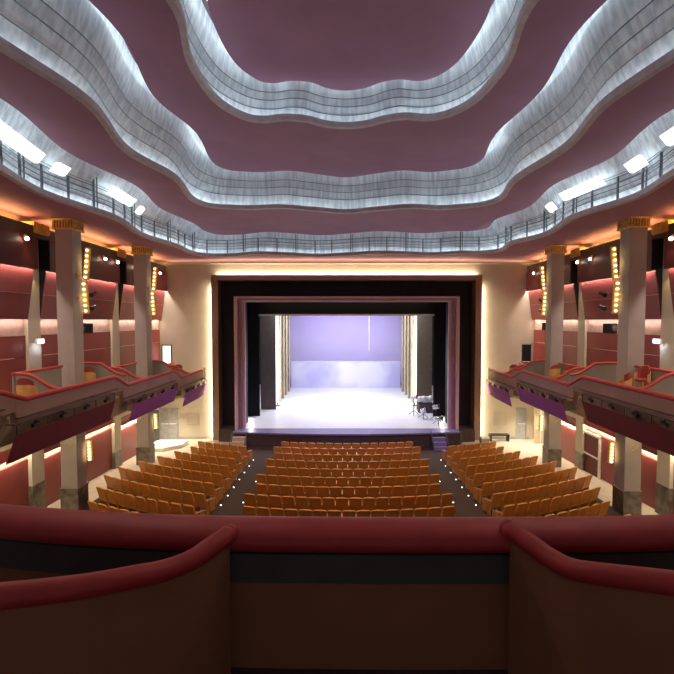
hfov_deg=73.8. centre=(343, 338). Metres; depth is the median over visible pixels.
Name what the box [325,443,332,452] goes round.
seat
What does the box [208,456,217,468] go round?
seat
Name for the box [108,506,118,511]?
seat
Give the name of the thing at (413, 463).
seat
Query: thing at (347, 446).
seat
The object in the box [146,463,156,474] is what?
seat
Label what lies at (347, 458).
seat
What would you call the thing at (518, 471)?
seat
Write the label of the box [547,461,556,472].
seat
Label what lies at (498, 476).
seat
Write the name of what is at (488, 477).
seat
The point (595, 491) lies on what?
seat
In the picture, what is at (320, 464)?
seat
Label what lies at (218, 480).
seat
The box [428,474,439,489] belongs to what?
seat
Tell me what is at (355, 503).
seat
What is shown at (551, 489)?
seat
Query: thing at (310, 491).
seat
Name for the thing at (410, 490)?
seat
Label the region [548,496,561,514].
seat
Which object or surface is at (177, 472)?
seat
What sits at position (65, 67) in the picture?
ceiling
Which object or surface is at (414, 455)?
seat
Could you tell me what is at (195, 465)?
seat
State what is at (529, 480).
seat
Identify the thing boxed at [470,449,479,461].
seat
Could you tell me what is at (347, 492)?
seat
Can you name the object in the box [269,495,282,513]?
seat
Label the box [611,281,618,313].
strip
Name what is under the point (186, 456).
seat
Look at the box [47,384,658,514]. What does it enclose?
floor
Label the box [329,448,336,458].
seat
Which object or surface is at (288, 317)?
drape
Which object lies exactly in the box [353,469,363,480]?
seat
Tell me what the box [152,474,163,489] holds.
seat
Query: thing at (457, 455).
seat
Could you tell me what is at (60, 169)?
lamp
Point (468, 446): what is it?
seat
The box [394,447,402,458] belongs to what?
seat
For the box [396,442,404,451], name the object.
seat
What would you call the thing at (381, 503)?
seat
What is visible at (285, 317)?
drape
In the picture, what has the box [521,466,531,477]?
seat
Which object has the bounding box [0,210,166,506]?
wall
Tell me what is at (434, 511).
seat
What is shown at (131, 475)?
seat
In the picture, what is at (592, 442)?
door
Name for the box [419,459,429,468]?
seat
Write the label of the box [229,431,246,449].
steps
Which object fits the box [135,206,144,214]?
lamp
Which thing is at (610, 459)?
strip
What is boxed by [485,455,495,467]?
seat
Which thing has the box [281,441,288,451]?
seat
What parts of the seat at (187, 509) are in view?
backrest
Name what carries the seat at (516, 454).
on the floor at (232, 505)
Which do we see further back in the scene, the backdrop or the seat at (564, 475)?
the backdrop
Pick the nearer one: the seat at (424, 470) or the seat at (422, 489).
the seat at (422, 489)
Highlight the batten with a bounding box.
[259,314,433,315]
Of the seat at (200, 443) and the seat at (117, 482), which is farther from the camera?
the seat at (200, 443)
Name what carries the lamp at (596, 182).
attached to the ceiling at (29, 190)
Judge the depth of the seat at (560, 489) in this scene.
18.94 m
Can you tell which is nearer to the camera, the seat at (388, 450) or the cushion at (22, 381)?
the cushion at (22, 381)
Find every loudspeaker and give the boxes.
[83,323,92,332]
[603,323,617,332]
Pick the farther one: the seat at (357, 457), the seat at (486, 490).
the seat at (357, 457)
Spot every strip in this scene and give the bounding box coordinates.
[82,281,89,313]
[83,247,90,279]
[86,440,93,460]
[151,292,155,315]
[152,267,157,290]
[153,413,158,428]
[539,415,543,430]
[540,266,545,290]
[541,291,545,315]
[607,442,614,462]
[610,246,617,279]
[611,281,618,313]
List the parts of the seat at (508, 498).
backrest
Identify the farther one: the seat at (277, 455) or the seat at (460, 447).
the seat at (460, 447)
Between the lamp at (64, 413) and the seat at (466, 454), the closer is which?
the lamp at (64, 413)
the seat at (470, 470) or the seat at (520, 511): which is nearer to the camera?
the seat at (520, 511)
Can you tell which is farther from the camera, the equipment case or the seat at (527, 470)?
the equipment case
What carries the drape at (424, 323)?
on the floor at (307, 415)
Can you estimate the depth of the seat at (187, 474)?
20.68 m
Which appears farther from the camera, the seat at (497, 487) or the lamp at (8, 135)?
the seat at (497, 487)
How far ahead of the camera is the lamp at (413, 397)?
33.57 m
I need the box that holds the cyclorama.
[290,316,401,384]
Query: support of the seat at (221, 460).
on the floor at (232, 505)
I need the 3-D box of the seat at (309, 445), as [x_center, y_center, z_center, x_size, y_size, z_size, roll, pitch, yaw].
[-1.851,6.407,26.021,0.506,0.955,0.619,0,2,7]
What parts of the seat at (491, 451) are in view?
backrest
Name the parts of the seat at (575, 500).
backrest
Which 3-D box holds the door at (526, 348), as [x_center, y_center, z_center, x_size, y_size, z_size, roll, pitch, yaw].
[12.190,1.421,30.016,0.760,2.250,0.110,0,2,0]
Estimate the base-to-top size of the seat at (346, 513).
0.955 m
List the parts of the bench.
bench seat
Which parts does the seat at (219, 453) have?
backrest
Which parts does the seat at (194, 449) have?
backrest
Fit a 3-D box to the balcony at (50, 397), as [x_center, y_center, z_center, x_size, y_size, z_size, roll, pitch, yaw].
[-10.760,2.435,14.189,3.320,3.375,30.760,0,2,0]
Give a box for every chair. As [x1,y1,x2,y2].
[16,378,36,395]
[84,367,95,381]
[549,365,560,377]
[563,366,574,373]
[619,372,631,385]
[634,365,650,386]
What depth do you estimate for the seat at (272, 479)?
19.86 m
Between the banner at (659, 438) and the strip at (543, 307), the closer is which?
the banner at (659, 438)
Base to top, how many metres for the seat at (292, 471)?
0.955 m
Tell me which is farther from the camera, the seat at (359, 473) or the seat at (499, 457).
the seat at (499, 457)
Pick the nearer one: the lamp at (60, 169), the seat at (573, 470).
the lamp at (60, 169)
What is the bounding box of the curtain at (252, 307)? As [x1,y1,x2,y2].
[247,302,445,313]
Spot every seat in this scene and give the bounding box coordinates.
[87,500,98,510]
[96,487,108,505]
[97,503,108,511]
[104,475,114,491]
[105,489,117,507]
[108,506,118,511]
[112,477,123,493]
[114,491,127,509]
[118,466,128,480]
[121,479,132,494]
[125,494,137,511]
[126,468,136,481]
[130,481,141,496]
[134,470,144,483]
[135,496,148,512]
[138,461,147,472]
[139,483,151,498]
[143,472,153,488]
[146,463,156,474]
[146,498,159,513]
[149,485,161,500]
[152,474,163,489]
[154,464,164,477]
[157,456,166,468]
[158,501,171,513]
[160,487,172,502]
[161,476,172,488]
[163,466,173,477]
[165,457,174,467]
[170,489,183,504]
[170,503,183,514]
[171,477,183,490]
[172,467,183,479]
[173,459,183,470]
[174,451,183,460]
[182,452,191,461]
[182,460,192,470]
[182,469,192,480]
[182,479,193,496]
[182,491,195,510]
[182,504,204,514]
[190,446,199,458]
[191,453,200,466]
[191,461,201,474]
[191,470,203,486]
[192,481,204,494]
[193,492,214,514]
[198,441,206,450]
[198,447,207,456]
[199,455,209,465]
[200,463,210,472]
[202,472,213,485]
[203,482,222,503]
[205,442,213,448]
[207,448,215,459]
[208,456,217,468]
[210,464,220,477]
[212,473,230,492]
[213,443,221,453]
[215,449,224,461]
[217,457,227,467]
[220,465,236,483]
[221,444,230,452]
[224,450,233,461]
[227,458,242,475]
[230,445,238,454]
[233,451,247,467]
[238,446,252,461]
[243,506,256,515]
[244,493,256,512]
[256,474,267,488]
[256,483,268,499]
[256,494,269,510]
[257,507,270,515]
[266,459,275,472]
[266,466,276,479]
[267,475,278,484]
[268,484,280,500]
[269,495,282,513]
[270,508,284,515]
[273,447,282,459]
[274,453,283,464]
[276,459,285,471]
[277,467,287,480]
[278,475,289,490]
[280,485,292,501]
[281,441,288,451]
[282,447,291,457]
[282,496,295,514]
[284,453,293,464]
[285,509,298,515]
[286,460,295,472]
[288,467,298,481]
[290,442,298,452]
[290,476,301,488]
[291,447,300,458]
[292,486,304,500]
[294,453,303,465]
[295,496,308,510]
[296,460,305,471]
[298,442,306,451]
[299,468,309,479]
[299,509,313,516]
[301,448,309,455]
[302,476,312,488]
[303,454,312,464]
[305,486,317,499]
[306,461,316,471]
[307,443,314,451]
[309,497,321,510]
[310,448,319,457]
[310,468,320,479]
[313,454,322,464]
[313,477,324,488]
[313,510,327,516]
[316,443,323,448]
[317,461,326,471]
[317,486,329,499]
[319,448,328,458]
[320,468,331,480]
[322,497,335,511]
[323,454,332,464]
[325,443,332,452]
[325,477,336,489]
[327,461,336,471]
[328,510,341,516]
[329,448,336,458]
[330,486,341,499]
[331,469,341,480]
[333,454,342,464]
[334,443,342,452]
[335,497,348,511]
[336,477,347,489]
[337,461,347,471]
[338,448,346,457]
[342,469,352,480]
[342,486,354,499]
[342,510,355,516]
[343,443,350,451]
[343,454,351,464]
[347,448,356,457]
[348,461,357,471]
[348,477,359,489]
[349,497,361,511]
[351,443,359,451]
[352,454,361,464]
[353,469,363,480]
[354,486,366,499]
[356,448,365,458]
[356,510,369,516]
[358,461,367,472]
[359,477,370,489]
[360,443,368,452]
[362,454,371,464]
[362,497,374,511]
[364,468,374,480]
[367,448,374,458]
[367,486,378,499]
[368,461,378,471]
[370,443,377,452]
[370,510,384,516]
[371,477,382,488]
[372,454,381,463]
[375,448,384,457]
[375,468,385,479]
[375,497,388,510]
[378,461,388,471]
[379,443,386,451]
[379,486,391,498]
[382,454,391,464]
[383,476,394,488]
[384,448,393,457]
[385,509,398,516]
[386,468,396,480]
[388,442,395,450]
[388,497,401,514]
[389,460,398,473]
[391,454,400,465]
[392,485,403,502]
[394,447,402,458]
[394,476,405,490]
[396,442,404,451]
[397,467,407,481]
[399,460,409,472]
[399,509,413,516]
[401,453,410,464]
[402,496,414,514]
[403,447,411,456]
[404,441,412,451]
[404,485,416,501]
[406,475,417,490]
[408,467,418,480]
[409,459,419,471]
[411,453,419,464]
[412,447,420,455]
[413,508,427,516]
[415,495,427,508]
[416,484,428,496]
[417,475,428,486]
[418,466,428,477]
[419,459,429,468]
[427,494,440,513]
[427,507,440,516]
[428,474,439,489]
[428,483,439,500]
[440,493,453,507]
[441,506,454,516]
[442,446,455,461]
[447,451,461,467]
[452,458,467,475]
[455,445,464,453]
[458,465,475,483]
[461,450,470,462]
[464,444,472,454]
[465,473,483,492]
[467,457,477,469]
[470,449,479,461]
[472,443,480,452]
[473,482,492,503]
[474,464,485,477]
[477,456,486,464]
[478,448,487,457]
[480,442,488,449]
[482,472,493,485]
[482,493,503,515]
[484,463,494,474]
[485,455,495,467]
[486,447,495,459]
[487,441,496,452]
[491,481,503,498]
[492,504,515,516]
[493,470,503,483]
[494,453,503,463]
[494,461,503,473]
[495,446,503,454]
[501,491,514,510]
[502,479,514,492]
[503,452,512,463]
[503,460,512,471]
[503,469,513,481]
[511,451,520,461]
[512,459,521,469]
[512,467,522,479]
[513,478,524,490]
[513,489,526,503]
[514,503,527,516]
[520,457,529,468]
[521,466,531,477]
[523,476,534,488]
[524,487,536,502]
[526,501,539,516]
[528,456,537,466]
[530,464,540,478]
[532,474,543,488]
[535,485,547,501]
[537,498,551,516]
[539,463,548,474]
[542,472,552,485]
[545,483,557,498]
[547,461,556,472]
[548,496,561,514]
[551,470,561,483]
[555,481,566,496]
[556,511,567,516]
[559,468,569,481]
[559,494,572,512]
[564,479,575,494]
[567,466,577,480]
[567,509,578,515]
[569,491,582,510]
[573,477,583,492]
[578,506,589,515]
[579,489,591,509]
[581,475,591,491]
[588,487,600,505]
[588,503,600,515]
[597,500,609,515]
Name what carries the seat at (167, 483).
on the floor at (232, 505)
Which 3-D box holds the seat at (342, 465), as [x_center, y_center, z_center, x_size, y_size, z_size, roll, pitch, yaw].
[-0.074,6.441,22.227,0.506,0.955,0.619,0,2,1]
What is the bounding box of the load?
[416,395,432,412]
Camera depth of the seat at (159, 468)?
21.42 m
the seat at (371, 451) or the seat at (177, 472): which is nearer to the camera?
the seat at (177, 472)
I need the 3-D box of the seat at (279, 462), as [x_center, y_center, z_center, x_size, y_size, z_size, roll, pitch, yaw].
[-3.121,6.439,22.539,0.506,0.955,0.619,0,2,11]
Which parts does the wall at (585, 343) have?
wall panel, leaning wall panel, wall panel, hall panel, cornice, wall panel, leaning wall panel, hall panel, wall panel, wall panel, leaning wall panel, hall panel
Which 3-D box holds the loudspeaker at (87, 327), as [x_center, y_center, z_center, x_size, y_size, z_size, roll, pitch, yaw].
[-11.878,-0.491,20.447,0.770,0.440,0.430,1,2,23]
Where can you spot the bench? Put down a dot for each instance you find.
(507, 435)
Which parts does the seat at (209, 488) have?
backrest, panel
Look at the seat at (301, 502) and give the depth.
17.19 m
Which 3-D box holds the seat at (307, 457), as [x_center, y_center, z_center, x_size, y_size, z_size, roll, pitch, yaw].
[-1.851,6.429,23.570,0.506,0.955,0.619,0,2,7]
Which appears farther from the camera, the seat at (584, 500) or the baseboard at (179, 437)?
the baseboard at (179, 437)
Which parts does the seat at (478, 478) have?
panel, backrest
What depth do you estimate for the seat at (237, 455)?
23.90 m
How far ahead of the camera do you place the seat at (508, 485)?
19.23 m
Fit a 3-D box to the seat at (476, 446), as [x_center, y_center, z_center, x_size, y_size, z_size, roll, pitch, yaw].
[7.518,6.408,25.880,0.539,0.955,0.619,-1,2,-23]
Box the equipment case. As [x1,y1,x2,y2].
[479,436,489,443]
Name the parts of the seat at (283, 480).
backrest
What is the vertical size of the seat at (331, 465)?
0.955 m
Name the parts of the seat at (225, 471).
backrest, panel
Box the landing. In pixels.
[154,440,187,451]
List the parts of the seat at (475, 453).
backrest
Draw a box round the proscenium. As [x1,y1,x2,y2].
[211,275,481,439]
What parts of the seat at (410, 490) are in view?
backrest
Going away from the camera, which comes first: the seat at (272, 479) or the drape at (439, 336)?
the seat at (272, 479)
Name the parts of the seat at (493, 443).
backrest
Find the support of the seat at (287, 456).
on the floor at (232, 505)
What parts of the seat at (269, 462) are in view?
backrest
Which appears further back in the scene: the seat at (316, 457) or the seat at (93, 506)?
the seat at (316, 457)
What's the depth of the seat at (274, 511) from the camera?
16.02 m
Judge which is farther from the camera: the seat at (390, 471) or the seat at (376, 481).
the seat at (390, 471)
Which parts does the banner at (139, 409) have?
rod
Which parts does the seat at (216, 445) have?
backrest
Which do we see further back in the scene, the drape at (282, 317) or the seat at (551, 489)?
the drape at (282, 317)
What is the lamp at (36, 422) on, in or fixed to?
attached to the balcony at (50, 397)
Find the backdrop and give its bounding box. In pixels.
[291,361,399,387]
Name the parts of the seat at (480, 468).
backrest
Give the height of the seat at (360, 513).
0.955 m
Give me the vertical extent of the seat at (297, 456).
0.955 m
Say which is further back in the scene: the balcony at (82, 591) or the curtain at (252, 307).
the curtain at (252, 307)
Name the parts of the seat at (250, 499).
backrest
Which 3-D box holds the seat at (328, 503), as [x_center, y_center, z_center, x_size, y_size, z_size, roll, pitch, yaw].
[-0.582,6.486,17.340,0.506,0.955,0.619,0,2,3]
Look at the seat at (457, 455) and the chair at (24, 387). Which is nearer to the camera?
the chair at (24, 387)
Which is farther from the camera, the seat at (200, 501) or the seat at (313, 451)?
the seat at (313, 451)
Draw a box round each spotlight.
[89,291,96,296]
[89,305,96,310]
[598,291,612,296]
[598,305,611,310]
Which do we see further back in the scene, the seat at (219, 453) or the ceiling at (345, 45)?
the seat at (219, 453)
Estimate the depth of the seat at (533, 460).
22.92 m
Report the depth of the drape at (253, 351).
33.16 m
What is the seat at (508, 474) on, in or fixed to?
on the floor at (232, 505)
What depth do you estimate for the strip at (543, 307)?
24.55 m
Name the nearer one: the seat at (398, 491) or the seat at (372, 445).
the seat at (398, 491)
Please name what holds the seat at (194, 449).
on the floor at (232, 505)
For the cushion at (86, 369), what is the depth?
18.81 m
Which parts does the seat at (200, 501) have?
backrest, panel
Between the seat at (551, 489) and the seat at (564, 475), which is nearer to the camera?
the seat at (551, 489)
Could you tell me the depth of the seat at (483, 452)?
24.41 m
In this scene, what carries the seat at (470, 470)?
on the floor at (232, 505)
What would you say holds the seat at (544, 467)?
on the floor at (232, 505)
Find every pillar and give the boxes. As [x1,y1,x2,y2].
[51,218,88,509]
[131,246,154,464]
[542,245,566,466]
[612,216,651,514]
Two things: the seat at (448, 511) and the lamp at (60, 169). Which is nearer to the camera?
the lamp at (60, 169)
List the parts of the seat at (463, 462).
panel, backrest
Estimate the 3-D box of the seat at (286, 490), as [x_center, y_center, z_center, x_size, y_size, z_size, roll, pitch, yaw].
[-2.359,6.473,18.734,0.506,0.955,0.619,0,2,8]
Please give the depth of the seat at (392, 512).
15.90 m
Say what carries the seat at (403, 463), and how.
on the floor at (232, 505)
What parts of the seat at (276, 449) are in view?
backrest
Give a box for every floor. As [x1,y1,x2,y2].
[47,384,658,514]
[83,444,623,516]
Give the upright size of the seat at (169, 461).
0.955 m
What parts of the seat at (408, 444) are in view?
backrest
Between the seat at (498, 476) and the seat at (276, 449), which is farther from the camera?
the seat at (276, 449)
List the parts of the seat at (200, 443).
backrest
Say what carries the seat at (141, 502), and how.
on the floor at (232, 505)
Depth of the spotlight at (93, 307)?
19.89 m
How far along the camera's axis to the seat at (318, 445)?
25.71 m
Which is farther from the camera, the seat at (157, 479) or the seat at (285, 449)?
the seat at (285, 449)
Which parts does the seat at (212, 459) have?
backrest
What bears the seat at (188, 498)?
on the floor at (232, 505)
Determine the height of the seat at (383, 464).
0.955 m
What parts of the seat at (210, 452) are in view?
backrest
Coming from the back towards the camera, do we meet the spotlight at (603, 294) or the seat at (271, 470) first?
the seat at (271, 470)
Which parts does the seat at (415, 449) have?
backrest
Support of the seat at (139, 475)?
on the floor at (232, 505)
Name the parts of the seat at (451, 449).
panel, backrest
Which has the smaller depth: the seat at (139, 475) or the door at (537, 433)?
the seat at (139, 475)
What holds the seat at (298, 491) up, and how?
on the floor at (232, 505)
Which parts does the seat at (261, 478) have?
backrest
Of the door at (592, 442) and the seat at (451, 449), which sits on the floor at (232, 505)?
the seat at (451, 449)
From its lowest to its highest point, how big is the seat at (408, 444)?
0.955 m
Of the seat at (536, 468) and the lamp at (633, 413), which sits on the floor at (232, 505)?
the seat at (536, 468)
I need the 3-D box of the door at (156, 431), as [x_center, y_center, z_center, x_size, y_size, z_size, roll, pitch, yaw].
[-12.205,5.661,28.000,0.470,2.340,2.500,0,2,0]
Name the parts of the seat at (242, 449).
backrest, panel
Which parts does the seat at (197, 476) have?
backrest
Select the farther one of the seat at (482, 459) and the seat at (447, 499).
the seat at (482, 459)
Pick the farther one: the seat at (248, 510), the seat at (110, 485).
the seat at (110, 485)
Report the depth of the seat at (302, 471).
20.89 m
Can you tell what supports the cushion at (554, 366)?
on the chair at (555, 370)
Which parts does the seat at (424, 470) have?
backrest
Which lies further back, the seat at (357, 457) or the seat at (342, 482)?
the seat at (357, 457)
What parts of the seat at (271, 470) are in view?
backrest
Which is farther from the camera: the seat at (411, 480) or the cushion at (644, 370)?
the seat at (411, 480)
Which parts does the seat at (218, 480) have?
backrest, panel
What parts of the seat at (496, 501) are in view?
panel, backrest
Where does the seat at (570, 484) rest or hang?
on the floor at (232, 505)
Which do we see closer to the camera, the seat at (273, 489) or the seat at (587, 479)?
the seat at (273, 489)
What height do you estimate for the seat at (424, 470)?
0.955 m
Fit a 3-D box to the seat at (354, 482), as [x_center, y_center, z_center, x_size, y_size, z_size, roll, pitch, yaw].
[0.434,6.464,19.776,0.506,0.955,0.619,0,2,-1]
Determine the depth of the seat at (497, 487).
19.04 m
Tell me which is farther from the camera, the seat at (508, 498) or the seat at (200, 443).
the seat at (200, 443)
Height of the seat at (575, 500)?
0.955 m
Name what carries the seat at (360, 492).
on the floor at (232, 505)
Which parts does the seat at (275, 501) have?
backrest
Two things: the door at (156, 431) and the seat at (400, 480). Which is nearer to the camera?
the seat at (400, 480)
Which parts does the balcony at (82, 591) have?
padded rail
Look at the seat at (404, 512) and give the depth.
15.96 m
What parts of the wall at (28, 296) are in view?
wall panel, hall panel, leaning wall panel, wall panel, wall panel, hall panel, leaning wall panel, cornice, wall panel, hall panel, wall panel, leaning wall panel, wall panel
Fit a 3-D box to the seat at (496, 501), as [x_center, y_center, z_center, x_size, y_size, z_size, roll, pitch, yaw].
[5.928,6.481,17.843,0.564,0.955,0.685,-1,2,-18]
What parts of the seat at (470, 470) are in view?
panel, backrest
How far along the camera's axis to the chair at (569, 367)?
21.88 m
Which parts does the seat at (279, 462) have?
backrest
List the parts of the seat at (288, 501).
backrest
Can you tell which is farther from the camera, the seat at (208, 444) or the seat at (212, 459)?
the seat at (208, 444)
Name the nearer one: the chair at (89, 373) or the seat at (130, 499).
the seat at (130, 499)
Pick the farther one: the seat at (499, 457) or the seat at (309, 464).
the seat at (499, 457)
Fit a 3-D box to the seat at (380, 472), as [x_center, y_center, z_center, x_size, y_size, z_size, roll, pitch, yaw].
[1.704,6.452,21.067,0.506,0.955,0.619,0,2,-5]
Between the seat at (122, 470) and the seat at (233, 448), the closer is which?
the seat at (122, 470)
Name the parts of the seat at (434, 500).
backrest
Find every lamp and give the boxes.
[0,120,45,162]
[30,420,39,427]
[49,163,70,175]
[59,411,67,417]
[106,186,135,205]
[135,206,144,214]
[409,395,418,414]
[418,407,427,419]
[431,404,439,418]
[434,416,443,423]
[545,202,556,211]
[559,177,605,199]
[624,155,647,172]
[631,411,639,417]
[659,127,673,145]
[660,420,669,427]
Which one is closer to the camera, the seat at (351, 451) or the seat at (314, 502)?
the seat at (314, 502)
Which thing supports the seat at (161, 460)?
on the floor at (232, 505)
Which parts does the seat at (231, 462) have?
backrest, panel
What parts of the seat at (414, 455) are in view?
backrest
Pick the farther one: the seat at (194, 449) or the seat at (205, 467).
the seat at (194, 449)
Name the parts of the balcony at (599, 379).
moulding, padded rail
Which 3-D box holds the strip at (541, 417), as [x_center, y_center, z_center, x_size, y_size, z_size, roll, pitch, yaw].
[10.917,4.633,24.827,0.234,0.857,0.178,0,2,0]
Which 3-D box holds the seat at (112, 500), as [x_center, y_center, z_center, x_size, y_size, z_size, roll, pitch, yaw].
[-9.238,6.479,18.163,0.564,0.955,0.619,1,3,28]
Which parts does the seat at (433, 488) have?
backrest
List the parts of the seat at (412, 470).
backrest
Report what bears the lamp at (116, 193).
attached to the ceiling at (29, 190)
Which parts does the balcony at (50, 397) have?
padded rail, moulding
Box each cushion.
[16,378,33,385]
[84,367,94,372]
[551,365,559,368]
[624,372,631,381]
[637,365,650,377]
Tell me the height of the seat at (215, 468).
0.955 m
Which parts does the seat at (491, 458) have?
backrest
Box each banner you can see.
[5,393,115,464]
[128,383,177,421]
[182,380,206,406]
[486,380,511,406]
[517,383,567,421]
[581,393,673,455]
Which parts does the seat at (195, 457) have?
backrest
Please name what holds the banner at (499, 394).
hanging from the balcony at (599, 379)
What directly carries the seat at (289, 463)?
on the floor at (232, 505)
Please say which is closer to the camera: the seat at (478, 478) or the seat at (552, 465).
the seat at (478, 478)
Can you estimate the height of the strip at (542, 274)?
1.333 m
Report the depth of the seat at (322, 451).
24.47 m
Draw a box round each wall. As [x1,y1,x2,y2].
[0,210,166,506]
[157,261,536,438]
[259,316,433,384]
[526,218,673,514]
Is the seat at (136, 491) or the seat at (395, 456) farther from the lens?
the seat at (395, 456)
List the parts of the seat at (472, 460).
backrest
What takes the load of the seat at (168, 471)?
on the floor at (232, 505)
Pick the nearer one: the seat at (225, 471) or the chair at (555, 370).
the seat at (225, 471)
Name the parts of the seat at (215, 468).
backrest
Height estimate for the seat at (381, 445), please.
0.955 m
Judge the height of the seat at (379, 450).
0.955 m
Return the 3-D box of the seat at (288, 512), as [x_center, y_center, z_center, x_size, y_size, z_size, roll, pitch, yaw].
[-1.851,6.496,16.216,0.506,0.955,0.619,0,2,7]
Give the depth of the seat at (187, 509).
16.37 m
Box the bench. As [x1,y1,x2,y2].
[488,433,509,441]
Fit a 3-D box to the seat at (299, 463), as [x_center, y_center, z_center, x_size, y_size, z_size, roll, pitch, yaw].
[-2.106,6.440,22.376,0.506,0.955,0.619,0,2,7]
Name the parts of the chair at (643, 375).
seat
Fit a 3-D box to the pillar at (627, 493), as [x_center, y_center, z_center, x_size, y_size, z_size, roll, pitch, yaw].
[11.350,1.139,17.810,0.864,11.686,0.855,0,2,0]
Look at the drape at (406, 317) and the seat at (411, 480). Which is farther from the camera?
the drape at (406, 317)
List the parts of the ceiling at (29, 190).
railing post, railing post, railing post, railing post, railing post, railing post, railing post, railing post, railing post, railing post, railing post, cove railing, railing post, railing post, railing post, railing post, railing post, railing post, railing post, railing post, railing post, railing post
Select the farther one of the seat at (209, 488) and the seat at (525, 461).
the seat at (525, 461)
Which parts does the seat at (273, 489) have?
backrest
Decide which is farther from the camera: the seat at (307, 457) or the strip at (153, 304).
the strip at (153, 304)
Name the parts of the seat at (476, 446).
backrest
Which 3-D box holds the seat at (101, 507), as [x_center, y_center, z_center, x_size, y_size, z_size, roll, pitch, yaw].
[-8.718,6.492,16.644,0.558,0.955,0.619,1,3,27]
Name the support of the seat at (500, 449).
on the floor at (232, 505)
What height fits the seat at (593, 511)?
0.955 m
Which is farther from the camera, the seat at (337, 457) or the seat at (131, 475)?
the seat at (337, 457)
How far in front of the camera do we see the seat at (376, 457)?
23.27 m
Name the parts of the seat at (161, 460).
backrest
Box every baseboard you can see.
[179,437,212,438]
[492,437,528,438]
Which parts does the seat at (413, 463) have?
backrest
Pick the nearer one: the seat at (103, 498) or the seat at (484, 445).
the seat at (103, 498)
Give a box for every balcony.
[0,360,205,447]
[0,504,673,673]
[488,360,673,430]
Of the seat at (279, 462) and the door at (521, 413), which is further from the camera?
the door at (521, 413)
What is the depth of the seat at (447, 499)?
17.52 m
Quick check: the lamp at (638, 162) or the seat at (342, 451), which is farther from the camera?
the seat at (342, 451)
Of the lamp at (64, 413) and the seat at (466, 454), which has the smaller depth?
the lamp at (64, 413)
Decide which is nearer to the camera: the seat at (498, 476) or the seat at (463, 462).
the seat at (498, 476)
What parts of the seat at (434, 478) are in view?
backrest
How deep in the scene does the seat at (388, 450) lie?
24.58 m
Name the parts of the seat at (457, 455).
panel, backrest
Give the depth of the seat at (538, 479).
19.92 m
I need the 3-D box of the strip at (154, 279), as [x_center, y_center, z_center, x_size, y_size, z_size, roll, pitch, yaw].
[-10.501,-3.328,24.858,0.318,1.333,0.178,0,2,0]
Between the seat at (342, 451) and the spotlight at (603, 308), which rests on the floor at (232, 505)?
the seat at (342, 451)
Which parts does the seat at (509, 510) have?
panel, backrest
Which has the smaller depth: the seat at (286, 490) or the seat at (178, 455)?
the seat at (286, 490)
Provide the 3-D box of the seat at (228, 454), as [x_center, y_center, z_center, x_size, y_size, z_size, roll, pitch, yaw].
[-6.119,6.423,24.227,0.527,0.955,0.619,1,2,20]
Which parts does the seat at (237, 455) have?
backrest, panel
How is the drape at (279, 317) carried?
on the floor at (307, 415)
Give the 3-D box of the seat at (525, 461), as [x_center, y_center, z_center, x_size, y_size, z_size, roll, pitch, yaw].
[9.078,6.436,22.871,0.558,0.955,0.619,-1,3,-27]
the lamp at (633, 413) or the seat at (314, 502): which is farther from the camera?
the seat at (314, 502)
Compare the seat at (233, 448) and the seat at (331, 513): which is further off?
the seat at (233, 448)
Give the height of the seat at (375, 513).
0.955 m
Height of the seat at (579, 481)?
0.955 m
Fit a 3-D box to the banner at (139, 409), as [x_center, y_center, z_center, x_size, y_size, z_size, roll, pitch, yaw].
[-9.259,2.980,21.937,0.324,0.944,5.500,0,2,0]
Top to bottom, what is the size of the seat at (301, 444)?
0.955 m
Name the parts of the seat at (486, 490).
panel, backrest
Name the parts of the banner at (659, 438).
rod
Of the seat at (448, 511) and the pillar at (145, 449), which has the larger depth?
the pillar at (145, 449)
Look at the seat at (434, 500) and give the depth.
17.42 m
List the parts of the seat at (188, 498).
backrest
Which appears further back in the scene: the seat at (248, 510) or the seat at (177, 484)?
the seat at (177, 484)
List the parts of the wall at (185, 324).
cornice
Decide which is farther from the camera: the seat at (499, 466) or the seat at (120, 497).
the seat at (499, 466)
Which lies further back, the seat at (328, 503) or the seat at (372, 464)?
the seat at (372, 464)
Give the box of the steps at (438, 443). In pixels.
[431,431,448,450]
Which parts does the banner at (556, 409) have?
rod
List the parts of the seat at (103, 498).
backrest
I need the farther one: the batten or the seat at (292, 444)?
the batten
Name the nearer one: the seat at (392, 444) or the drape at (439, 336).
the seat at (392, 444)
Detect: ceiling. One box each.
[0,0,673,234]
[0,98,673,260]
[89,0,606,176]
[207,0,491,90]
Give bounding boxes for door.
[135,410,158,441]
[159,408,178,438]
[161,345,171,363]
[516,408,526,438]
[520,343,531,363]
[534,409,541,442]
[583,430,600,478]
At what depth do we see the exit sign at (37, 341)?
17.64 m
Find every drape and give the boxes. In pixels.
[247,314,259,415]
[260,316,275,409]
[275,316,280,402]
[281,316,283,398]
[284,316,286,394]
[287,316,289,391]
[402,316,404,391]
[404,316,407,394]
[407,316,410,398]
[411,316,416,402]
[416,316,431,408]
[433,314,445,415]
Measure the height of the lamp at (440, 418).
0.616 m
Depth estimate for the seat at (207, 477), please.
20.27 m
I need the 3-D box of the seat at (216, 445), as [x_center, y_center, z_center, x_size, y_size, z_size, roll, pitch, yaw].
[-7.158,6.408,25.880,0.539,0.955,0.619,1,2,23]
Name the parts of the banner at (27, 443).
rod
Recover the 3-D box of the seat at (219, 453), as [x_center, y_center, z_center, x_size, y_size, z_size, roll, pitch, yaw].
[-6.638,6.421,24.423,0.533,0.955,0.619,1,2,21]

